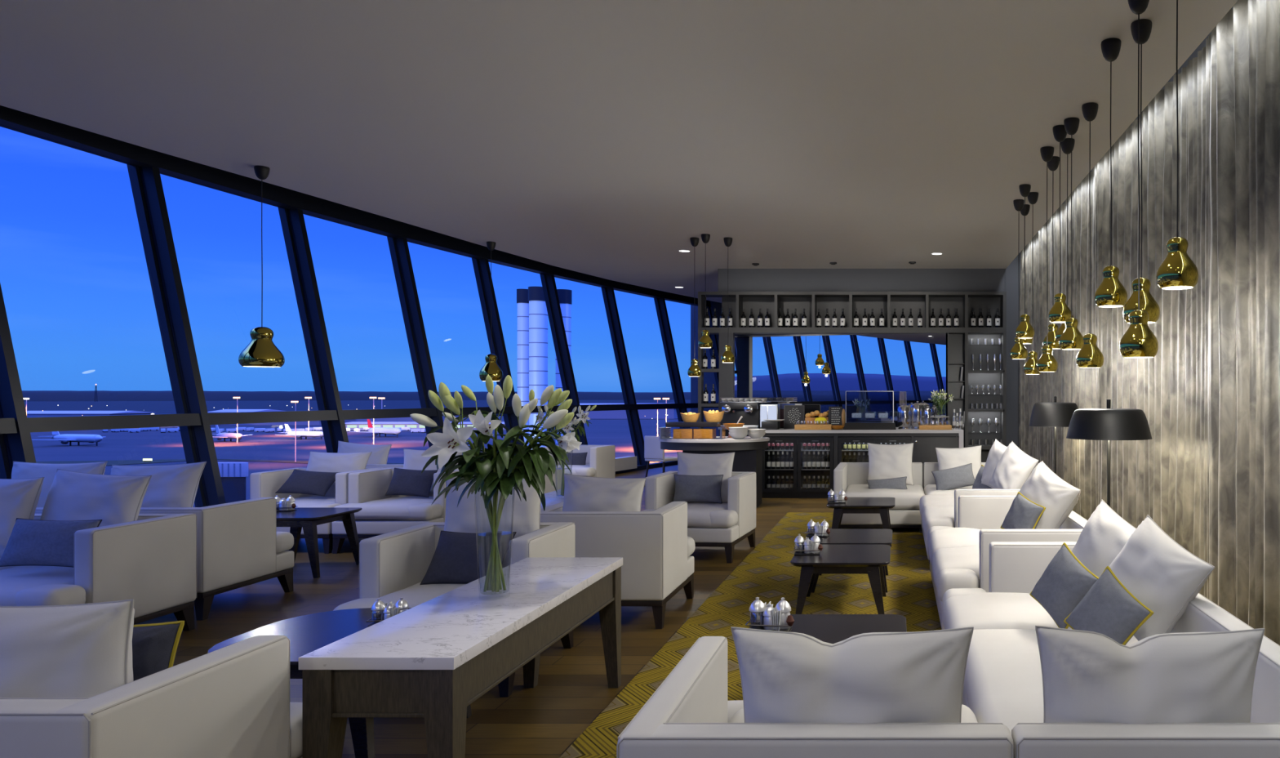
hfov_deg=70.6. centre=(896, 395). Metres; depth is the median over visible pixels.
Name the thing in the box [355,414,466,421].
shed
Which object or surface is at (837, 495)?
jar
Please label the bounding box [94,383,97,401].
radio tower
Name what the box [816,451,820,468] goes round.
beer bottle
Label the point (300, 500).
seat cushion
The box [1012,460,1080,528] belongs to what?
pillow
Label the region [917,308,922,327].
wine bottle
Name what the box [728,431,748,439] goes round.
bowl
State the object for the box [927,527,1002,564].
seat cushion
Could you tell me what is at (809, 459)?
beer bottle
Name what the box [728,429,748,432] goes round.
bowl
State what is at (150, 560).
sofa
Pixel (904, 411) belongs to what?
urn
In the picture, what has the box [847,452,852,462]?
beer bottle
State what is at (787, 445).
bottle
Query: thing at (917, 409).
urn
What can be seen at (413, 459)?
pillow
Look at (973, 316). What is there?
wine bottle
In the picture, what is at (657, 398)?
floodlight mast
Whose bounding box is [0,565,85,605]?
seat cushion
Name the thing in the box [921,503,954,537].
seat cushion
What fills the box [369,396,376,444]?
floodlight mast
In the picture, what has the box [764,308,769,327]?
wine bottle
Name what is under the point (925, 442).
countertop
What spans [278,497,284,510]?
jar
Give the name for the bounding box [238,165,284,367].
pendant lamp
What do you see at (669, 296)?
window
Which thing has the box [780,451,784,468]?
beer bottle
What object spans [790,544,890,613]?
coffee table
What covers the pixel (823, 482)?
bottle
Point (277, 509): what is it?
tray
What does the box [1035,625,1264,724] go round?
pillow
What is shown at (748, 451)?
buffet table
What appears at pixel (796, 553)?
tray
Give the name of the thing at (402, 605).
jar
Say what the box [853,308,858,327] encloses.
wine bottle
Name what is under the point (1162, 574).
pillow
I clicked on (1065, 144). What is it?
pendant lamp
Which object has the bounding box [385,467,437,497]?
cushion
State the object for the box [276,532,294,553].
seat cushion
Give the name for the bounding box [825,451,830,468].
beer bottle
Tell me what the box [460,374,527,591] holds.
lily
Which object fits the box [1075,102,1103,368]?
pendant lamp
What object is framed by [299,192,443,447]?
window
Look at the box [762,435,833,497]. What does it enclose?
cooler
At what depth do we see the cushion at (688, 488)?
8.09 m
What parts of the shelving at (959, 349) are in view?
post, panel, post, panel, glass shelf, glass shelf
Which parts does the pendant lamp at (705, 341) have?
lamp shade, cord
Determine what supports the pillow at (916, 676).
on the sofa section at (690, 714)
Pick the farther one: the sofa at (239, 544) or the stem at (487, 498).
the sofa at (239, 544)
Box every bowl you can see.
[723,415,744,437]
[728,426,748,430]
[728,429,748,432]
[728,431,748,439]
[747,428,765,432]
[747,431,765,438]
[831,425,844,429]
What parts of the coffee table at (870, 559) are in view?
leg, leg, leg, leg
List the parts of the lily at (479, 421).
stem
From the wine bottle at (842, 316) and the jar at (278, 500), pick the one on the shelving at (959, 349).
the wine bottle at (842, 316)
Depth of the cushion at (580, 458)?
12.71 m
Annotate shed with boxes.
[26,410,154,417]
[207,408,281,413]
[217,418,355,425]
[345,421,505,429]
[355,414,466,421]
[579,403,687,418]
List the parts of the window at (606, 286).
sill rail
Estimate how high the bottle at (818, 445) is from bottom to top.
0.131 m
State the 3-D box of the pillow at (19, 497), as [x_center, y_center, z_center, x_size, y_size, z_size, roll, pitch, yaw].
[-5.470,0.731,5.152,0.542,0.553,0.307,0,0,0]
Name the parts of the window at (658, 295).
sill rail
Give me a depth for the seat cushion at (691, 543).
6.23 m
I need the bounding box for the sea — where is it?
[22,390,690,400]
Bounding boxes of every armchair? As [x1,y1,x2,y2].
[249,467,382,553]
[332,467,458,553]
[333,521,575,697]
[365,464,404,467]
[473,466,564,493]
[540,501,694,628]
[542,444,615,477]
[641,471,755,563]
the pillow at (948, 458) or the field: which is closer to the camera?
the pillow at (948, 458)
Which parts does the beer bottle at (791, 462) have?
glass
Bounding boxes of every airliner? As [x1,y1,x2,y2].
[31,431,103,445]
[212,424,251,441]
[275,423,323,439]
[349,418,405,436]
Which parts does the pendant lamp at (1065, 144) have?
lamp shade, cord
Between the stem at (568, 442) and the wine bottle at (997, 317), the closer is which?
the stem at (568, 442)
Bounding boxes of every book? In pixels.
[960,366,963,381]
[960,385,964,398]
[962,410,964,427]
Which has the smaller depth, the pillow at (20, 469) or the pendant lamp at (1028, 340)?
the pillow at (20, 469)
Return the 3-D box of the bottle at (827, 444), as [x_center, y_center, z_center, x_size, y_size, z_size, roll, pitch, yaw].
[-1.011,0.734,12.630,0.055,0.131,0.054,0,0,0]
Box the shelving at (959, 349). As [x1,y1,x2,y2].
[697,291,1006,462]
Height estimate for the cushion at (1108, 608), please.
0.413 m
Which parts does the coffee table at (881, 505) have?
leg, leg, leg, leg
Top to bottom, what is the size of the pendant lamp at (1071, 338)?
1.663 m
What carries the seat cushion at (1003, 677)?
on the sofa section at (1002, 683)
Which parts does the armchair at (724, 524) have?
arm, backrest, rail, leg, arm, leg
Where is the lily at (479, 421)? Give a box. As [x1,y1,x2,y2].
[455,409,529,541]
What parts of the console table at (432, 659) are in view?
leg, leg, apron moulding, leg, leg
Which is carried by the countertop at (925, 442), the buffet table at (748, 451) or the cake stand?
the cake stand
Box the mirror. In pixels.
[734,333,946,427]
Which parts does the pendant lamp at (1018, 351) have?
lamp shade, cord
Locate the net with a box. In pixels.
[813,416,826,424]
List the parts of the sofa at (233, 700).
backrest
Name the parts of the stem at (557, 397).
stem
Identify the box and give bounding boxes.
[659,421,725,439]
[851,413,861,417]
[865,413,875,417]
[878,413,888,417]
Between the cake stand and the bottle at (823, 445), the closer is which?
the bottle at (823, 445)
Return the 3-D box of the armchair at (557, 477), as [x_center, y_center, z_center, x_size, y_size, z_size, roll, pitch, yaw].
[-3.994,1.127,9.111,0.890,0.745,0.884,0,0,30]
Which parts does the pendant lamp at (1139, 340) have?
lamp shade, cord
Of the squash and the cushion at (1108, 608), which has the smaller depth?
the cushion at (1108, 608)
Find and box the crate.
[804,417,828,424]
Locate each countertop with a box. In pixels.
[746,427,963,488]
[764,427,963,432]
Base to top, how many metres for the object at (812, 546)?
0.139 m
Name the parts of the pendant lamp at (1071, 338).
lamp shade, cord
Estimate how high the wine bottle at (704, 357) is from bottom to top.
0.307 m
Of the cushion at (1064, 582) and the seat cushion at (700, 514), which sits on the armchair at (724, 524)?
the seat cushion at (700, 514)
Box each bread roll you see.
[804,413,810,417]
[809,411,815,416]
[813,409,819,415]
[822,411,828,417]
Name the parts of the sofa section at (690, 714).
arm, backrest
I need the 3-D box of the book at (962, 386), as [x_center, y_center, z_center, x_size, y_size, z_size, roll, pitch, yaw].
[1.037,-0.061,13.340,0.045,0.202,0.160,0,0,0]
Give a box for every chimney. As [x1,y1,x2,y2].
[516,288,528,445]
[528,286,547,449]
[555,288,572,444]
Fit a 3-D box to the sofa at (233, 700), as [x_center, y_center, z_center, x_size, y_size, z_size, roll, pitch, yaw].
[-2.874,1.127,2.493,1.924,0.745,0.926,0,0,0]
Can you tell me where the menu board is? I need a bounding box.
[828,406,842,425]
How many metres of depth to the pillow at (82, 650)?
2.27 m
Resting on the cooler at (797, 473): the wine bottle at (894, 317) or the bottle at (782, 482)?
the bottle at (782, 482)
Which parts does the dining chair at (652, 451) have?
leg, backrest, seat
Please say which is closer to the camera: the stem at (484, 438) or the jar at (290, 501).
the stem at (484, 438)
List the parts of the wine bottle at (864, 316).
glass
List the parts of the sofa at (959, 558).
arm, arm, backrest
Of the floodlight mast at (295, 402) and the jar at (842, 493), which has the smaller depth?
the jar at (842, 493)
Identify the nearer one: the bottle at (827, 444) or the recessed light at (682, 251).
the recessed light at (682, 251)
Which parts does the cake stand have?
plate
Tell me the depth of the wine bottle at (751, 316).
13.31 m
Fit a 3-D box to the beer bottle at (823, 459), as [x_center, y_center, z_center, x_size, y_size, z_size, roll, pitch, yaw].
[-1.079,0.953,12.630,0.063,0.260,0.062,0,0,0]
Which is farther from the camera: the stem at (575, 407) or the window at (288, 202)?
the window at (288, 202)
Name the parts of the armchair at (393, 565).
arm, backrest, leg, arm, leg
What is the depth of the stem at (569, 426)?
6.89 m
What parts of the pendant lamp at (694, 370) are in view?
lamp shade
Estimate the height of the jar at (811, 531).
0.125 m
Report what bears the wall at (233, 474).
on the ground
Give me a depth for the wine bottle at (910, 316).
13.31 m
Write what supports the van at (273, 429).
on the ground
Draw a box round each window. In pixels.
[0,105,226,506]
[0,283,35,478]
[155,151,348,452]
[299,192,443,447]
[404,222,524,455]
[486,246,587,444]
[552,266,649,473]
[613,280,690,468]
[663,291,719,408]
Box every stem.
[409,382,506,590]
[431,447,512,591]
[442,384,520,591]
[452,457,515,591]
[475,389,558,590]
[478,384,572,590]
[480,429,582,589]
[483,448,572,591]
[486,408,573,590]
[534,404,562,466]
[537,409,564,487]
[549,410,566,494]
[553,418,578,471]
[556,406,582,494]
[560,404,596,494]
[561,416,582,494]
[930,389,942,413]
[938,392,946,404]
[939,388,945,409]
[940,394,955,413]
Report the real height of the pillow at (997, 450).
0.594 m
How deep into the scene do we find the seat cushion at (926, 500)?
8.56 m
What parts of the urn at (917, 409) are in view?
lid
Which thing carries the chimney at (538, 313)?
on the ground
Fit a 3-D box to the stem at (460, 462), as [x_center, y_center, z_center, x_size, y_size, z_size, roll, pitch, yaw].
[-1.743,0.517,3.591,0.344,0.595,0.218,0,0,0]
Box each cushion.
[0,517,102,567]
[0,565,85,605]
[132,620,184,680]
[275,469,340,496]
[276,495,341,507]
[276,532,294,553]
[289,702,302,757]
[333,582,465,610]
[334,496,441,520]
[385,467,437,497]
[419,530,516,585]
[555,463,595,476]
[564,452,587,464]
[641,502,737,527]
[672,474,723,503]
[687,536,694,556]
[727,701,979,722]
[844,483,924,509]
[866,475,906,488]
[919,493,954,515]
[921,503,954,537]
[924,484,973,494]
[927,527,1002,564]
[931,462,974,490]
[932,546,979,601]
[942,587,1072,630]
[964,629,1137,733]
[972,464,992,488]
[1000,491,1045,528]
[1029,542,1098,628]
[1063,565,1154,644]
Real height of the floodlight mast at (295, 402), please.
23.505 m
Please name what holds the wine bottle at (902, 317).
on the shelving at (959, 349)
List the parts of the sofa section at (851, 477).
arm, rail, backrest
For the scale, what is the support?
on the countertop at (925, 442)
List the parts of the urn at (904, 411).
lid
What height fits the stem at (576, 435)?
0.650 m
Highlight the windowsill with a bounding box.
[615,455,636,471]
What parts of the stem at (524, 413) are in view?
stem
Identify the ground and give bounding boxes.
[30,415,682,506]
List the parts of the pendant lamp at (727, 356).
lamp shade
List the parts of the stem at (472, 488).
stem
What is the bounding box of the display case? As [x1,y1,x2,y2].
[843,390,896,429]
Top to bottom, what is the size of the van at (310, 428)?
2.578 m
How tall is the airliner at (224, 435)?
8.955 m
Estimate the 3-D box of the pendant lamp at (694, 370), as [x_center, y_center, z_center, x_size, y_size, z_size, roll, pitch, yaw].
[-2.553,-1.123,10.816,0.175,1.754,0.175,0,0,0]
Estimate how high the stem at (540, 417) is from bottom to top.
0.748 m
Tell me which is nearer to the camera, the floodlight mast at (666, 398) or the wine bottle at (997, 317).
the wine bottle at (997, 317)
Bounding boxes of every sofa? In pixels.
[0,513,196,630]
[0,635,302,757]
[35,497,294,620]
[919,488,1020,569]
[927,495,1087,629]
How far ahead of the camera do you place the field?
2261.62 m
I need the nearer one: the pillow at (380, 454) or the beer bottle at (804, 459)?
the pillow at (380, 454)
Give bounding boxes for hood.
[718,402,759,408]
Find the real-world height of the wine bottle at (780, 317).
0.307 m
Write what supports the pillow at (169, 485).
on the sofa at (239, 544)
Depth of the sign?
327.65 m
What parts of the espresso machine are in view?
cup rail, lit panel, lit panel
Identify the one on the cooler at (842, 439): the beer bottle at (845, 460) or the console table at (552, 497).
the beer bottle at (845, 460)
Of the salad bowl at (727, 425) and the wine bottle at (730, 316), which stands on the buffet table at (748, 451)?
the salad bowl at (727, 425)
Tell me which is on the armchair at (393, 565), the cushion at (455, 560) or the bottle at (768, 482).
the cushion at (455, 560)
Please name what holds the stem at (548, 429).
in the glass vase at (572, 450)
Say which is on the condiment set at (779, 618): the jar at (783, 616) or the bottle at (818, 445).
the jar at (783, 616)
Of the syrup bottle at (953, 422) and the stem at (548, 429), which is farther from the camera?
the syrup bottle at (953, 422)
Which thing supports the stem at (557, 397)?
in the glass vase at (501, 591)
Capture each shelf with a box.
[764,448,830,450]
[764,466,830,470]
[841,448,868,450]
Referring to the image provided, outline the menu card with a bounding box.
[780,408,783,427]
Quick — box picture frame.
[783,404,804,428]
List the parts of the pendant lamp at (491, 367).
lamp shade, cord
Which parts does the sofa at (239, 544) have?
backrest, leg, arm, rail, leg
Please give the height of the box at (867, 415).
0.070 m
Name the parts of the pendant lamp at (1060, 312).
lamp shade, cord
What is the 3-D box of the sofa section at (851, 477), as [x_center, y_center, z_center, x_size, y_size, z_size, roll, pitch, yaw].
[-0.177,1.150,9.767,1.006,0.700,1.076,0,0,0]
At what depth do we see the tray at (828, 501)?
8.58 m
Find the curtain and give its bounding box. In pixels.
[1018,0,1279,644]
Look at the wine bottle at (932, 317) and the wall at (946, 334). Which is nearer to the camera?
the wine bottle at (932, 317)
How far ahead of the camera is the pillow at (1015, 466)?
7.54 m
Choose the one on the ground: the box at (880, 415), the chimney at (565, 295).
the chimney at (565, 295)
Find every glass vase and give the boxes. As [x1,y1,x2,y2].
[473,487,515,599]
[555,449,573,496]
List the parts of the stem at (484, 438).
stem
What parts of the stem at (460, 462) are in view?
stem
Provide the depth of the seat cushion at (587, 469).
12.31 m
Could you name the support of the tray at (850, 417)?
on the display case
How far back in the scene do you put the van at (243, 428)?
619.96 m
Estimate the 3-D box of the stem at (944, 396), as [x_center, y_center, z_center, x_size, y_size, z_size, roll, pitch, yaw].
[0.710,0.115,12.925,0.134,0.329,0.131,0,0,0]
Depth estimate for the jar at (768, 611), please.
4.01 m
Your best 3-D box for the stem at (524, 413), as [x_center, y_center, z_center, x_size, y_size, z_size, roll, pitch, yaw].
[-1.560,0.394,3.458,0.291,0.841,0.257,0,0,0]
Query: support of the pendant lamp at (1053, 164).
hanging from the ceiling
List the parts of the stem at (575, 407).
stem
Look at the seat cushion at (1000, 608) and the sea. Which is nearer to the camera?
the seat cushion at (1000, 608)
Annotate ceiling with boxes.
[0,0,1237,302]
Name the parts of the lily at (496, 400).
stem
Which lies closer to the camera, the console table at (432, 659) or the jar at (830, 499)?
the console table at (432, 659)
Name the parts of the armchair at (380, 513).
leg, rail, arm, backrest, arm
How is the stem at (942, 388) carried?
in the glass vase
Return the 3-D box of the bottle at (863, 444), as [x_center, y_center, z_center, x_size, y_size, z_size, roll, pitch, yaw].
[-0.478,0.732,12.630,0.057,0.136,0.056,0,0,0]
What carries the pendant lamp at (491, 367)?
hanging from the ceiling
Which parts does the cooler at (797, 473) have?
door, door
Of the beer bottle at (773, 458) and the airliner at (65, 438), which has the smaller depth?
the beer bottle at (773, 458)
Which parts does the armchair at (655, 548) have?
arm, backrest, rail, leg, arm, leg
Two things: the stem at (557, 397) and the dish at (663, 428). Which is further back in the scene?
the dish at (663, 428)
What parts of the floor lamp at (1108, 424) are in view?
lamp shade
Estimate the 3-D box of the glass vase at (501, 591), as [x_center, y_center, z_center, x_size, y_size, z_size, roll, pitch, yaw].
[-1.675,0.615,3.560,0.156,0.450,0.156,0,0,0]
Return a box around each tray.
[276,508,297,511]
[749,626,791,631]
[794,424,831,429]
[794,551,819,555]
[805,533,829,537]
[827,501,845,502]
[849,417,889,418]
[919,424,951,429]
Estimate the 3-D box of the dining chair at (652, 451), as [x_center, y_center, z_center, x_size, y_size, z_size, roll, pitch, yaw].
[-3.867,1.081,14.200,0.444,0.842,0.464,0,0,30]
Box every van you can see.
[111,428,119,431]
[120,427,128,431]
[128,428,140,432]
[138,426,148,431]
[148,426,159,430]
[166,428,178,431]
[226,428,236,432]
[235,426,246,431]
[246,426,253,431]
[254,427,265,431]
[264,427,275,431]
[283,428,294,431]
[294,428,304,431]
[305,426,312,431]
[312,426,322,430]
[400,426,410,430]
[410,428,420,432]
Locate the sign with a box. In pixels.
[142,457,151,461]
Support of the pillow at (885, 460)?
on the sofa section at (851, 477)
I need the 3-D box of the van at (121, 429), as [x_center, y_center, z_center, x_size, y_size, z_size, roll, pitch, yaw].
[-551.863,24.189,609.920,6.000,2.578,2.600,0,0,18]
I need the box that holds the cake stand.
[931,415,949,424]
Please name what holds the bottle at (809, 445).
on the cooler at (797, 473)
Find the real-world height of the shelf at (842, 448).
0.012 m
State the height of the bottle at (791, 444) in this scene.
0.131 m
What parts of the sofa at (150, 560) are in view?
backrest, arm, rail, leg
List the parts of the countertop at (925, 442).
door, panel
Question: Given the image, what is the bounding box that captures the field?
[23,399,690,415]
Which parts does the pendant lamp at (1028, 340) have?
lamp shade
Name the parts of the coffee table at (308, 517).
leg, leg, leg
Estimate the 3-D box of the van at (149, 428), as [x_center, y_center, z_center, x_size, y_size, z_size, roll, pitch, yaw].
[-544.774,24.189,626.142,6.000,2.578,2.600,0,0,-37]
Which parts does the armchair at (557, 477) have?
arm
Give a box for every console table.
[298,556,622,757]
[540,488,564,508]
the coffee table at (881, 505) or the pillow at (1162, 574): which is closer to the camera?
the pillow at (1162, 574)
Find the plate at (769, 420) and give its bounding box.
[764,418,783,421]
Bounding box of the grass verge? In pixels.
[35,458,404,465]
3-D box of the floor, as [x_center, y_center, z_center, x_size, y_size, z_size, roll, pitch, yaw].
[-2.209,1.600,4.420,8.718,0.200,34.361,0,0,0]
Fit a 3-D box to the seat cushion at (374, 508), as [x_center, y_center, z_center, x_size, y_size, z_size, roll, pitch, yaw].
[-4.896,1.106,8.486,0.958,0.175,0.824,0,0,0]
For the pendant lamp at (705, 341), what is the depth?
10.54 m
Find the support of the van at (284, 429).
on the ground
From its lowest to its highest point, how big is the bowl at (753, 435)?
0.085 m
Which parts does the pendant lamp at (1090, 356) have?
lamp shade, cord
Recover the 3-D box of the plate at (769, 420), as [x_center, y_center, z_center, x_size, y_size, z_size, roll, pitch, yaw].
[-1.817,0.366,12.690,0.320,0.025,0.320,0,0,0]
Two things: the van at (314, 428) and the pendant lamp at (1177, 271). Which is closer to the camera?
the pendant lamp at (1177, 271)
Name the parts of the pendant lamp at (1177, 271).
lamp shade, cord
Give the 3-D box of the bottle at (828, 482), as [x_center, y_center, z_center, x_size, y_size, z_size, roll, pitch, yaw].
[-1.011,1.288,12.630,0.063,0.203,0.062,0,0,0]
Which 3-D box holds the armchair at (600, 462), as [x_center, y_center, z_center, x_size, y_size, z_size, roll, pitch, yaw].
[-4.802,1.127,12.737,0.890,0.745,0.886,0,0,6]
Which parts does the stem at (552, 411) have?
stem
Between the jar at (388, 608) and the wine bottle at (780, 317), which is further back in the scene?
the wine bottle at (780, 317)
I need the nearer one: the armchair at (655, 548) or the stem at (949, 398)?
the armchair at (655, 548)
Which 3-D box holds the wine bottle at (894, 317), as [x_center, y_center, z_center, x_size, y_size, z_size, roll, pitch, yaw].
[-0.019,-1.209,13.339,0.076,0.307,0.075,0,0,-8]
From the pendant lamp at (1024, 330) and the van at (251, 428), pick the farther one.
the van at (251, 428)
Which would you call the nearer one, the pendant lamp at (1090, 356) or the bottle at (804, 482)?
the pendant lamp at (1090, 356)
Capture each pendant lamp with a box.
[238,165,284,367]
[479,241,502,381]
[687,237,702,376]
[697,233,712,347]
[720,237,734,362]
[1009,199,1027,359]
[1015,183,1034,338]
[1020,204,1032,343]
[1023,191,1041,374]
[1036,146,1057,372]
[1043,155,1061,349]
[1048,124,1071,322]
[1055,137,1075,342]
[1058,117,1084,349]
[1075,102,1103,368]
[1094,37,1127,307]
[1119,0,1158,358]
[1123,18,1159,323]
[1155,0,1198,289]
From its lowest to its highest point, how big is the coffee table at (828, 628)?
0.390 m
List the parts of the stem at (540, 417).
stem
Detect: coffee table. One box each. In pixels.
[207,607,471,757]
[276,506,362,577]
[735,613,906,654]
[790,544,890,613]
[808,528,892,592]
[826,497,895,546]
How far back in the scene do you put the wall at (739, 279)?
13.42 m
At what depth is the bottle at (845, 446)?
12.61 m
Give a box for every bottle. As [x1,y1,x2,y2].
[702,349,707,368]
[703,383,708,403]
[704,308,709,327]
[711,349,715,368]
[711,383,715,403]
[712,308,717,327]
[720,308,724,327]
[728,308,732,327]
[741,308,746,327]
[749,308,754,327]
[757,308,762,327]
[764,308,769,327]
[766,451,770,468]
[766,475,770,488]
[771,442,775,449]
[771,451,775,468]
[771,475,775,488]
[775,451,780,468]
[775,475,780,488]
[776,442,779,449]
[777,308,782,327]
[780,442,784,449]
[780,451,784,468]
[780,475,784,488]
[785,308,790,327]
[785,442,789,449]
[785,451,789,468]
[785,475,789,488]
[789,451,793,468]
[789,475,793,488]
[790,442,793,449]
[793,308,797,327]
[801,308,806,327]
[802,442,806,449]
[802,451,806,468]
[802,475,806,488]
[807,442,811,449]
[807,451,811,468]
[807,475,811,488]
[811,451,816,468]
[811,475,816,488]
[812,442,815,449]
[816,308,821,327]
[816,442,820,449]
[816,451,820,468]
[816,475,820,488]
[821,442,825,449]
[821,451,825,468]
[821,475,825,488]
[824,308,829,327]
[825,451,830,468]
[825,475,830,488]
[826,442,829,449]
[832,308,836,327]
[840,308,844,327]
[843,442,847,449]
[843,452,847,462]
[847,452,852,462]
[848,442,851,449]
[852,442,856,449]
[852,452,856,462]
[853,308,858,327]
[857,442,861,449]
[857,452,861,462]
[862,308,867,327]
[862,442,865,449]
[862,452,866,462]
[870,308,875,327]
[879,308,884,327]
[892,308,897,327]
[900,308,905,327]
[908,308,913,327]
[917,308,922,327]
[930,308,935,327]
[938,308,943,327]
[946,308,951,327]
[952,408,955,425]
[954,308,959,327]
[958,408,962,429]
[970,308,975,327]
[978,308,983,327]
[986,308,991,327]
[995,308,999,327]
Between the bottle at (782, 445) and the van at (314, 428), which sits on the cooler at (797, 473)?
the bottle at (782, 445)
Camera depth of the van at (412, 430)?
590.77 m
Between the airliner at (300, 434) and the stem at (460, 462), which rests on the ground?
the airliner at (300, 434)
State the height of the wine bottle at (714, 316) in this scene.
0.307 m
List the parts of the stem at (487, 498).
stem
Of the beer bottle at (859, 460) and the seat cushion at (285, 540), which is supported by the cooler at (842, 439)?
the beer bottle at (859, 460)
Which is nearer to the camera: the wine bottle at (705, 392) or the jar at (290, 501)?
the jar at (290, 501)
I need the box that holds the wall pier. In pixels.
[1004,251,1021,447]
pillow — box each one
[0,476,44,557]
[0,599,134,697]
[11,461,106,506]
[40,468,151,526]
[110,461,206,506]
[306,451,372,484]
[337,440,391,464]
[403,448,462,491]
[444,474,545,538]
[562,473,646,511]
[676,451,734,502]
[730,626,973,722]
[866,442,913,485]
[935,444,981,479]
[981,438,1007,488]
[988,440,1038,488]
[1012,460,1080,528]
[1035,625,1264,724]
[1071,499,1135,577]
[1109,514,1215,640]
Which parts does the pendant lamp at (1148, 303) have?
cord, lamp shade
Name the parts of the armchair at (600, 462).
arm, backrest, arm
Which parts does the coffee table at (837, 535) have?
leg, leg, leg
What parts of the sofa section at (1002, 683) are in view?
backrest, backrest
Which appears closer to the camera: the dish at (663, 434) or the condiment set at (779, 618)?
the condiment set at (779, 618)
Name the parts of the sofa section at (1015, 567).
arm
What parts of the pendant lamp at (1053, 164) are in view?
lamp shade, cord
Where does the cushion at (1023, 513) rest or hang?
on the sofa at (959, 558)
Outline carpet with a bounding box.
[559,511,942,757]
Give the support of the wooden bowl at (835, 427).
on the countertop at (925, 442)
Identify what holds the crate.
on the countertop at (925, 442)
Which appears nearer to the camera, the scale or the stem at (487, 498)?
the stem at (487, 498)
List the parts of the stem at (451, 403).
stem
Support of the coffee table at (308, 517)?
on the floor
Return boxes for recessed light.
[677,249,691,252]
[930,252,943,254]
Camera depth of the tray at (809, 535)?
6.71 m
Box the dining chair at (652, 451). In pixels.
[644,435,677,486]
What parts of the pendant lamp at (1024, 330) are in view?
lamp shade, cord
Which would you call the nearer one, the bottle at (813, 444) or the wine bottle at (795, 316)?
the bottle at (813, 444)
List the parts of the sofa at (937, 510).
arm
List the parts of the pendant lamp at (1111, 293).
lamp shade, cord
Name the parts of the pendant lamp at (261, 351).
lamp shade, cord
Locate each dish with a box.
[658,429,671,431]
[658,433,671,435]
[659,426,671,429]
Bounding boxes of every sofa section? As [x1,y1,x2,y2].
[616,635,1013,757]
[833,462,924,532]
[923,462,986,494]
[942,541,1076,630]
[961,592,1279,757]
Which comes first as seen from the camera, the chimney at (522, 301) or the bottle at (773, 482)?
the bottle at (773, 482)
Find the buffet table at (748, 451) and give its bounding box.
[658,435,769,507]
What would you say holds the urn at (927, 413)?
on the countertop at (925, 442)
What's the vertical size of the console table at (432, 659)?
0.660 m
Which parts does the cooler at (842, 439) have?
door, door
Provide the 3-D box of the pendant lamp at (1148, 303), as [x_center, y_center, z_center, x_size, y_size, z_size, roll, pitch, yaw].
[1.317,-1.196,4.580,0.192,1.608,0.192,0,0,0]
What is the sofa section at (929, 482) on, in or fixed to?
on the carpet
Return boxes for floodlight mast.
[23,397,29,413]
[233,396,239,443]
[290,400,299,461]
[304,396,311,431]
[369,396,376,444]
[653,397,661,435]
[662,397,669,422]
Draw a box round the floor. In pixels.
[134,464,833,757]
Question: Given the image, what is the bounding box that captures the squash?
[841,408,845,425]
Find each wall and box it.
[217,462,248,502]
[690,300,721,435]
[718,268,1005,291]
[946,333,963,429]
[1034,5,1233,235]
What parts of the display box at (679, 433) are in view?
corner post, drawer, drawer, corner post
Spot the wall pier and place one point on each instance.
(1012, 271)
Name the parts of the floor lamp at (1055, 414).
lamp shade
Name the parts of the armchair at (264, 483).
arm, rail, leg, backrest, arm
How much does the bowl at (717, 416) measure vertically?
0.148 m
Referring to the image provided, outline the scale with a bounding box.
[761,421,778,429]
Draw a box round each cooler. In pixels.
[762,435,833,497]
[838,435,911,463]
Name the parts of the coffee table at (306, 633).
leg, leg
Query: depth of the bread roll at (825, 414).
12.90 m
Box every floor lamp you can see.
[1029,395,1078,474]
[1066,399,1151,506]
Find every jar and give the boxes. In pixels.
[275,495,280,509]
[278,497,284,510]
[285,494,295,509]
[370,598,386,623]
[382,603,394,619]
[394,596,408,613]
[749,596,765,628]
[762,603,775,630]
[775,596,791,629]
[794,533,804,552]
[803,537,812,553]
[807,519,815,534]
[810,533,820,552]
[813,522,819,535]
[820,519,828,535]
[827,488,835,502]
[834,491,839,502]
[839,488,845,502]
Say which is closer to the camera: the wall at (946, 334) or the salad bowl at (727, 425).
the salad bowl at (727, 425)
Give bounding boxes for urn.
[897,402,911,429]
[910,400,925,428]
[924,405,935,425]
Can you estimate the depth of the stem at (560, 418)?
3.40 m
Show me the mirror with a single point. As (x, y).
(815, 371)
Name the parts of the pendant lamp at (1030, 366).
lamp shade, cord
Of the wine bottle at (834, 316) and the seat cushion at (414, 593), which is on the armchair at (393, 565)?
the seat cushion at (414, 593)
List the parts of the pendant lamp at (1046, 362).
lamp shade, cord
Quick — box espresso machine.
[718,398,780,429]

